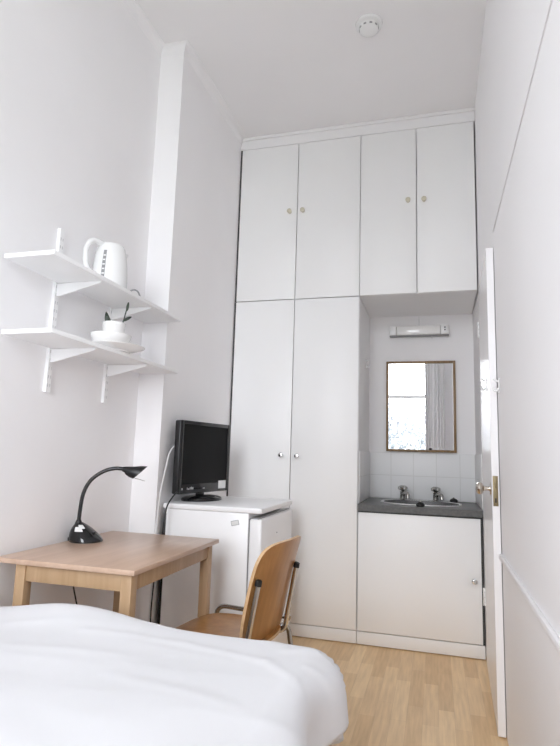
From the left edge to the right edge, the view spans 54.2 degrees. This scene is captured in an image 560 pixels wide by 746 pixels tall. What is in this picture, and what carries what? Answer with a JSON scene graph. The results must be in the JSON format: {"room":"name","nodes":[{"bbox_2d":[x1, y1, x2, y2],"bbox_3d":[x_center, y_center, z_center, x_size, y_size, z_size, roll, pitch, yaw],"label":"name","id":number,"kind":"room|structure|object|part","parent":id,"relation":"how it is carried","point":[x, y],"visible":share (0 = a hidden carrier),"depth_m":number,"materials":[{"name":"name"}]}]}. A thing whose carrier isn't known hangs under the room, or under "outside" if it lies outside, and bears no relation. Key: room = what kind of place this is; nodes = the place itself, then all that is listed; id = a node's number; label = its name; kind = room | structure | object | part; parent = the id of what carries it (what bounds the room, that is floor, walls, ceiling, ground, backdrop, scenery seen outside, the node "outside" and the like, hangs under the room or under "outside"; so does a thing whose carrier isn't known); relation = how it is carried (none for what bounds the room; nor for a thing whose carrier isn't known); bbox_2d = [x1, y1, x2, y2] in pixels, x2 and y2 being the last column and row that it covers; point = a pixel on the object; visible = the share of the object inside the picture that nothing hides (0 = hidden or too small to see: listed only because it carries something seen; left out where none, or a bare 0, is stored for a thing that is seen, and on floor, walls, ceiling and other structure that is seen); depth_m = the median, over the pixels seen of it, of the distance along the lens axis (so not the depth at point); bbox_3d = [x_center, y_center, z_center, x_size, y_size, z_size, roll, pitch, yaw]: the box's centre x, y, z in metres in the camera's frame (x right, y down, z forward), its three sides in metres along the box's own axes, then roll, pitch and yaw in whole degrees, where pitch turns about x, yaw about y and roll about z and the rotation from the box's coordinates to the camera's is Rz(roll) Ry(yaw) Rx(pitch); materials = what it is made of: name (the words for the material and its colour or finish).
{"room":"studio apartment","nodes":[
{"label":"studio apartment","id":0,"kind":"room"},
{"bbox_2d":[0,0,241,623],"bbox_3d":[-1.050,-0.329,1.736,0.400,3.222,5.317,-1,-9,16],"label":"wall","id":1,"kind":"structure","parent":0,"point":[105,137],"depth_m":2.42,"materials":[{"name":"paint"}]},
{"bbox_2d":[43,228,64,391],"bbox_3d":[-0.870,-0.247,2.109,0.014,0.645,0.025,-1,-9,16],"label":"upright","id":2,"kind":"object","parent":1,"relation":"attached to","point":[61,233],"visible":0.73,"depth_m":2.10,"materials":[{"name":"white metal"}]},
{"bbox_2d":[1,328,177,375],"bbox_3d":[-0.717,-0.046,2.245,0.202,0.068,0.921,-1,-9,16],"label":"wall shelf","id":3,"kind":"object","parent":1,"relation":"attached to","point":[64,345],"visible":1,"depth_m":2.06,"materials":[{"name":"white laminate"}]},
{"bbox_2d":[93,340,144,353],"bbox_3d":[-0.673,-0.096,2.215,0.246,0.024,0.246,-1,-9,16],"label":"dinner plate","id":4,"kind":"object","parent":3,"relation":"on","point":[129,348],"visible":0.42,"depth_m":2.15,"materials":[{"name":"ceramic"}]},
{"bbox_2d":[90,331,131,342],"bbox_3d":[-0.680,-0.125,2.198,0.160,0.057,0.160,-1,-9,16],"label":"bowl","id":5,"kind":"object","parent":4,"relation":"on","point":[95,335],"visible":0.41,"depth_m":2.14,"materials":[{"name":"ceramic"}]},
{"bbox_2d":[103,302,130,332],"bbox_3d":[-0.667,-0.202,2.219,0.102,0.188,0.090,-1,-9,16],"label":"potted plant","id":6,"kind":"object","parent":5,"relation":"in","point":[108,325],"visible":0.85,"depth_m":2.19,"materials":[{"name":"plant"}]},
{"bbox_3d":[-0.674,-0.155,2.214,0.090,0.095,0.090,-1,-9,16],"label":"pot","id":7,"kind":"part","parent":6,"relation":"part of","materials":[{"name":"ceramic"}]},
{"bbox_2d":[4,249,181,322],"bbox_3d":[-0.712,-0.302,2.273,0.202,0.068,0.946,-1,-9,16],"label":"wall shelf","id":8,"kind":"object","parent":1,"relation":"attached to","point":[71,276],"visible":1,"depth_m":2.10,"materials":[{"name":"white laminate"}]},
{"bbox_2d":[83,238,139,295],"bbox_3d":[-0.722,-0.442,2.326,0.158,0.221,0.273,-4,-10,34],"label":"electric kettle","id":9,"kind":"object","parent":8,"relation":"on","point":[110,260],"visible":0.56,"depth_m":2.27,"materials":[{"name":"white plastic"}]},
{"bbox_3d":[-0.772,-0.478,2.255,0.027,0.172,0.090,-4,-10,34],"label":"handle","id":10,"kind":"part","parent":9,"relation":"part of","materials":[{"name":"white plastic"}]},
{"bbox_2d":[101,306,112,402],"bbox_3d":[-0.769,-0.173,2.464,0.014,0.618,0.025,-1,-9,16],"label":"upright","id":11,"kind":"object","parent":1,"relation":"attached to","point":[105,377],"visible":0.3,"depth_m":2.43,"materials":[{"name":"white metal"}]},
{"bbox_2d":[122,0,245,145],"bbox_3d":[-0.913,-1.930,1.733,0.173,0.048,4.412,-1,-9,16],"label":"crown molding","id":12,"kind":"structure","parent":1,"relation":"attached to","point":[184,46],"depth_m":2.96,"materials":[{"name":"paint"}]},
{"bbox_2d":[136,0,485,137],"bbox_3d":[-0.192,-1.979,1.758,2.073,0.100,5.337,-1,-9,16],"label":"ceiling","id":13,"kind":"structure","parent":0,"point":[278,66],"depth_m":2.98,"materials":[{"name":"paint"}]},
{"bbox_2d":[355,13,382,37],"bbox_3d":[0.448,-1.734,2.754,0.136,0.056,0.136,-1,-9,16],"label":"smoke detector","id":14,"kind":"object","parent":13,"relation":"attached to","point":[368,25],"visible":1,"depth_m":2.72,"materials":[{"name":"white plastic"}]},
{"bbox_2d":[292,631,508,745],"bbox_3d":[0.153,1.292,1.152,3.000,0.080,5.337,-1,-9,16],"label":"floor","id":15,"kind":"structure","parent":0,"point":[396,697],"depth_m":2.46,"materials":[{"name":"beige laminate"}]},
{"bbox_2d":[0,531,218,617],"bbox_3d":[-0.607,0.999,2.004,0.515,0.700,0.682,-1,-9,16],"label":"desk","id":16,"kind":"object","parent":15,"relation":"on","point":[123,563],"visible":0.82,"depth_m":1.84,"materials":[{"name":"brown wood"}]},
{"bbox_3d":[-0.855,0.965,1.762,0.038,0.682,0.038,-1,-9,16],"label":"leg","id":17,"kind":"part","parent":16,"relation":"part of","materials":[{"name":"brown wood"}]},
{"bbox_2d":[68,466,146,603],"bbox_3d":[-0.711,0.866,2.154,0.250,0.994,0.224,10,-11,-43],"label":"desk lamp","id":18,"kind":"object","parent":16,"relation":"on","point":[80,532],"visible":0.85,"depth_m":2.16,"materials":[{"name":"black plastic"}]},
{"bbox_3d":[-0.757,1.015,2.191,0.067,0.707,0.235,-6,-11,42],"label":"cord","id":19,"kind":"part","parent":18,"relation":"part of","materials":[{"name":"black plastic"}]},
{"bbox_3d":[-0.691,1.054,2.337,0.038,0.682,0.038,-1,-9,16],"label":"leg","id":20,"kind":"part","parent":16,"relation":"part of","materials":[{"name":"brown wood"}]},
{"bbox_3d":[-0.479,0.961,1.656,0.038,0.682,0.038,-1,-9,16],"label":"leg","id":21,"kind":"part","parent":16,"relation":"part of","materials":[{"name":"brown wood"}]},
{"bbox_3d":[-0.315,1.050,2.230,0.038,0.682,0.038,-1,-9,16],"label":"leg","id":22,"kind":"part","parent":16,"relation":"part of","materials":[{"name":"brown wood"}]},
{"bbox_2d":[158,496,291,643],"bbox_3d":[-0.257,1.065,2.775,0.500,0.813,0.571,-1,-9,16],"label":"fridge","id":23,"kind":"object","parent":15,"relation":"on","point":[244,527],"visible":0.38,"depth_m":2.54,"materials":[{"name":"white metal"}]},
{"bbox_2d":[172,420,229,501],"bbox_3d":[-0.407,0.461,2.868,0.178,0.400,0.455,-2,-9,26],"label":"computer monitor","id":24,"kind":"object","parent":23,"relation":"on","point":[201,449],"visible":1,"depth_m":2.81,"materials":[{"name":"black plastic"}]},
{"bbox_2d":[148,446,173,621],"bbox_3d":[-0.563,0.883,2.554,0.040,1.082,0.140,-1,-9,16],"label":"cable","id":25,"kind":"object","parent":24,"relation":"hanging from","point":[173,446],"visible":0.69,"depth_m":2.57,"materials":[{"name":"white plastic"}]},
{"bbox_2d":[150,491,176,621],"bbox_3d":[-0.548,0.986,2.507,0.067,0.867,0.129,-1,-9,16],"label":"power cable","id":26,"kind":"object","parent":24,"relation":"hanging from","point":[176,491],"visible":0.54,"depth_m":2.52,"materials":[{"name":"black plastic"}]},
{"bbox_3d":[-0.408,0.441,2.872,0.036,0.360,0.455,-2,-9,26],"label":"casing","id":27,"kind":"part","parent":24,"relation":"part of","materials":[{"name":"black plastic"}]},
{"bbox_3d":[-0.246,0.676,2.832,0.498,0.026,0.571,-1,-9,16],"label":"lid","id":28,"kind":"part","parent":23,"relation":"part of","materials":[{"name":"white plastic"}]},
{"bbox_3d":[-0.047,1.063,2.716,0.061,0.713,0.561,-1,-9,16],"label":"door","id":29,"kind":"part","parent":23,"relation":"part of","materials":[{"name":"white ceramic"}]},
{"bbox_2d":[176,535,300,644],"bbox_3d":[-0.171,0.982,2.005,0.440,0.762,0.458,-2,-9,23],"label":"chair","id":30,"kind":"object","parent":15,"relation":"on","point":[263,609],"visible":0.65,"depth_m":1.97,"materials":[{"name":"brown wood"}]},
{"bbox_3d":[-0.203,0.954,2.023,0.370,0.027,0.367,-2,-9,23],"label":"seat","id":31,"kind":"part","parent":30,"relation":"part of","materials":[{"name":"brown wood"}]},
{"bbox_3d":[-0.128,1.169,2.190,0.358,0.443,0.029,-2,-9,23],"label":"leg","id":32,"kind":"part","parent":30,"relation":"part of","materials":[{"name":"silver metal"}]},
{"bbox_3d":[-0.121,0.826,1.815,0.119,0.267,0.020,-2,-9,23],"label":"post","id":33,"kind":"part","parent":30,"relation":"part of","materials":[{"name":"silver metal"}]},
{"bbox_3d":[-0.012,0.777,1.970,0.110,0.357,0.381,-2,-9,23],"label":"backrest","id":34,"kind":"part","parent":30,"relation":"part of","materials":[{"name":"brown wood"}]},
{"bbox_3d":[0.032,1.178,2.106,0.139,0.413,0.032,2,-8,-1],"label":"leg","id":35,"kind":"part","parent":30,"relation":"part of","materials":[{"name":"silver metal"}]},
{"bbox_3d":[0.015,0.877,2.136,0.119,0.267,0.020,-2,-9,23],"label":"post","id":36,"kind":"part","parent":30,"relation":"part of","materials":[{"name":"silver metal"}]},
{"bbox_2d":[226,297,369,642],"bbox_3d":[0.151,0.578,3.628,0.860,2.046,0.595,-1,-9,16],"label":"wardrobe","id":37,"kind":"object","parent":15,"relation":"on","point":[299,405],"visible":0.88,"depth_m":3.39,"materials":[{"name":"white wood"}]},
{"bbox_3d":[-0.126,0.505,3.447,0.399,1.970,0.018,-1,-9,16],"label":"door","id":38,"kind":"part","parent":37,"relation":"part of","materials":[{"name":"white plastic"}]},
{"bbox_2d":[235,136,369,317],"bbox_3d":[0.184,-0.974,3.860,0.830,1.083,0.595,-1,-9,16],"label":"upper cabinet","id":39,"kind":"object","parent":37,"relation":"on","point":[299,221],"visible":0.94,"depth_m":3.60,"materials":[{"name":"white wood"}]},
{"bbox_3d":[-0.080,-1.007,3.668,0.399,1.076,0.018,-1,-9,16],"label":"door","id":40,"kind":"part","parent":39,"relation":"part of","materials":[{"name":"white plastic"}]},
{"bbox_3d":[0.314,-1.011,3.557,0.412,1.076,0.018,-1,-9,16],"label":"door","id":41,"kind":"part","parent":39,"relation":"part of","materials":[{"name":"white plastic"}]},
{"bbox_2d":[241,107,474,150],"bbox_3d":[0.473,-1.593,3.615,1.533,0.085,0.056,-1,-9,16],"label":"crown molding","id":42,"kind":"structure","parent":39,"relation":"on","point":[464,115],"depth_m":3.58,"materials":[{"name":"paint"}]},
{"bbox_3d":[0.268,0.501,3.335,0.412,1.970,0.018,-1,-9,16],"label":"door","id":43,"kind":"part","parent":37,"relation":"part of","materials":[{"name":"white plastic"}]},
{"bbox_2d":[358,451,369,502],"bbox_3d":[0.546,0.661,3.530,0.005,0.309,0.546,-1,-9,16],"label":"tiles","id":44,"kind":"structure","parent":37,"relation":"attached to","point":[364,456],"depth_m":3.49,"materials":[{"name":"white tile"}]},
{"bbox_2d":[357,511,485,659],"bbox_3d":[0.852,1.214,3.330,0.691,0.744,0.595,-1,-9,16],"label":"base cabinet","id":45,"kind":"object","parent":15,"relation":"on","point":[421,576],"visible":0.97,"depth_m":3.07,"materials":[{"name":"white wood"}]},
{"bbox_2d":[358,485,482,517],"bbox_3d":[0.870,0.829,3.394,0.696,0.232,0.578,-1,-9,16],"label":"countertop","id":46,"kind":"structure","parent":45,"relation":"on","point":[435,506],"depth_m":3.20,"materials":[{"name":"grey stone"}]},
{"bbox_2d":[398,485,409,498],"bbox_3d":[0.812,0.787,3.585,0.080,0.096,0.142,-1,-9,16],"label":"tap","id":47,"kind":"object","parent":46,"relation":"on","point":[404,494],"depth_m":3.61,"materials":[{"name":"silver metal"}]},
{"bbox_2d":[416,501,424,506],"bbox_3d":[0.815,0.759,3.177,0.050,0.032,0.050,-1,-9,16],"label":"plug","id":48,"kind":"object","parent":46,"relation":"on","point":[418,504],"visible":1,"depth_m":3.16,"materials":[{"name":"black rubber"}]},
{"bbox_2d":[380,499,461,506],"bbox_3d":[0.873,0.875,3.395,0.490,0.143,0.366,-1,-9,16],"label":"basin","id":49,"kind":"object","parent":46,"relation":"in","point":[435,502],"depth_m":3.52,"materials":[{"name":"silver metal"}]},
{"bbox_2d":[431,487,443,500],"bbox_3d":[1.014,0.785,3.528,0.080,0.096,0.142,-1,-9,16],"label":"tap","id":50,"kind":"object","parent":46,"relation":"on","point":[436,495],"depth_m":3.55,"materials":[{"name":"silver metal"}]},
{"bbox_2d":[450,497,457,502],"bbox_3d":[1.127,0.823,3.548,0.050,0.032,0.050,-1,-9,16],"label":"plug","id":51,"kind":"object","parent":46,"relation":"on","point":[453,499],"visible":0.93,"depth_m":3.53,"materials":[{"name":"black rubber"}]},
{"bbox_2d":[369,310,475,502],"bbox_3d":[0.587,0.046,3.954,1.533,3.222,0.100,-1,-9,16],"label":"wall","id":52,"kind":"structure","parent":0,"point":[457,347],"depth_m":3.81,"materials":[{"name":"tile"}]},
{"bbox_2d":[360,122,476,317],"bbox_3d":[0.919,-0.981,3.651,0.694,1.083,0.595,-1,-9,16],"label":"upper cabinet","id":53,"kind":"object","parent":52,"relation":"attached to","point":[418,257],"visible":1,"depth_m":3.40,"materials":[{"name":"white wood"}]},
{"bbox_3d":[0.682,-1.015,3.452,0.344,1.076,0.018,-1,-9,16],"label":"door","id":54,"kind":"part","parent":53,"relation":"part of","materials":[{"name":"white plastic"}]},
{"bbox_3d":[1.016,-1.019,3.358,0.342,1.076,0.018,-1,-9,16],"label":"door","id":55,"kind":"part","parent":53,"relation":"part of","materials":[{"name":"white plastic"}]},
{"bbox_2d":[389,324,448,337],"bbox_3d":[0.969,-0.320,3.817,0.402,0.169,0.058,-1,-9,16],"label":"strip light","id":56,"kind":"object","parent":52,"relation":"attached to","point":[420,330],"visible":1,"depth_m":3.79,"materials":[{"name":"grey plastic"}]},
{"bbox_2d":[396,325,439,335],"bbox_3d":[0.964,-0.294,3.816,0.296,0.066,0.057,-1,-9,16],"label":"diffuser","id":57,"kind":"object","parent":56,"relation":"attached to","point":[420,330],"depth_m":3.79,"materials":[{"name":"plastic"}]},
{"bbox_2d":[386,361,456,452],"bbox_3d":[0.964,0.227,3.753,0.463,0.623,0.023,-1,-9,16],"label":"wall mirror","id":58,"kind":"object","parent":52,"relation":"attached to","point":[420,395],"visible":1,"depth_m":3.75,"materials":[{"name":"clear glass"}]},
{"bbox_2d":[370,452,475,501],"bbox_3d":[0.953,0.697,3.693,0.686,0.309,0.005,-1,-9,16],"label":"tiles","id":59,"kind":"structure","parent":52,"relation":"attached to","point":[454,474],"depth_m":3.69,"materials":[{"name":"white tile"}]},
{"bbox_2d":[473,0,559,745],"bbox_3d":[0.670,-0.347,1.249,0.110,3.222,5.317,-1,-9,16],"label":"wall","id":60,"kind":"structure","parent":0,"point":[525,238],"depth_m":1.59,"materials":[{"name":"white paint"}]},
{"bbox_2d":[475,454,482,509],"bbox_3d":[1.213,0.653,3.341,0.005,0.309,0.546,-1,-9,16],"label":"tiles","id":61,"kind":"structure","parent":60,"relation":"attached to","point":[478,458],"depth_m":3.30,"materials":[{"name":"white tile"}]},
{"bbox_2d":[475,248,505,737],"bbox_3d":[0.979,0.489,2.643,0.092,1.979,0.816,-1,-9,18],"label":"door","id":62,"kind":"structure","parent":60,"relation":"in","point":[489,487],"depth_m":2.34,"materials":[{"name":"white paint"}]},
{"bbox_3d":[0.861,0.488,2.319,0.062,0.054,0.054,-1,-9,18],"label":"knob","id":63,"kind":"part","parent":62,"relation":"part of","materials":[{"name":"silver metal"}]},
{"bbox_3d":[0.886,0.485,2.249,0.020,0.122,0.002,-1,-9,18],"label":"lock plate","id":64,"kind":"part","parent":62,"relation":"part of","materials":[{"name":"gold metal"}]},
{"bbox_2d":[492,378,499,393],"bbox_3d":[0.885,0.052,2.247,0.029,0.065,0.018,-1,-9,16],"label":"coat hook","id":65,"kind":"object","parent":62,"relation":"attached to","point":[494,379],"visible":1,"depth_m":2.24,"materials":[{"name":"white plastic"}]},
{"bbox_2d":[493,248,506,734],"bbox_3d":[0.964,0.431,2.264,0.104,1.994,0.060,-1,-9,16],"label":"door frame","id":66,"kind":"structure","parent":60,"relation":"attached to","point":[493,248],"depth_m":2.26,"materials":[{"name":"white paint"}]},
{"bbox_2d":[493,0,551,231],"bbox_3d":[0.455,-0.881,0.720,0.004,0.008,3.536,-1,-9,16],"label":"trim","id":67,"kind":"structure","parent":60,"relation":"attached to","point":[550,2],"depth_m":1.49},
{"bbox_2d":[499,554,559,654],"bbox_3d":[0.408,0.477,0.522,0.014,0.020,3.536,-1,-9,16],"label":"trim","id":68,"kind":"structure","parent":60,"relation":"attached to","point":[550,632],"depth_m":1.42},
{"bbox_3d":[-0.727,0.966,0.529,1.096,0.330,1.878,-1,-9,16],"label":"bed","id":69,"kind":"object","parent":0,"visible":0},
{"bbox_3d":[-0.724,0.704,0.567,1.097,0.199,1.873,-1,-9,16],"label":"mattress","id":70,"kind":"object","parent":69,"relation":"on","visible":0},
{"bbox_2d":[0,603,348,745],"bbox_3d":[-0.615,0.669,0.759,1.205,0.261,1.689,-1,-9,16],"label":"duvet","id":71,"kind":"object","parent":70,"relation":"on","point":[71,674],"visible":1,"depth_m":1.13,"materials":[{"name":"white fabric"}]}
]}

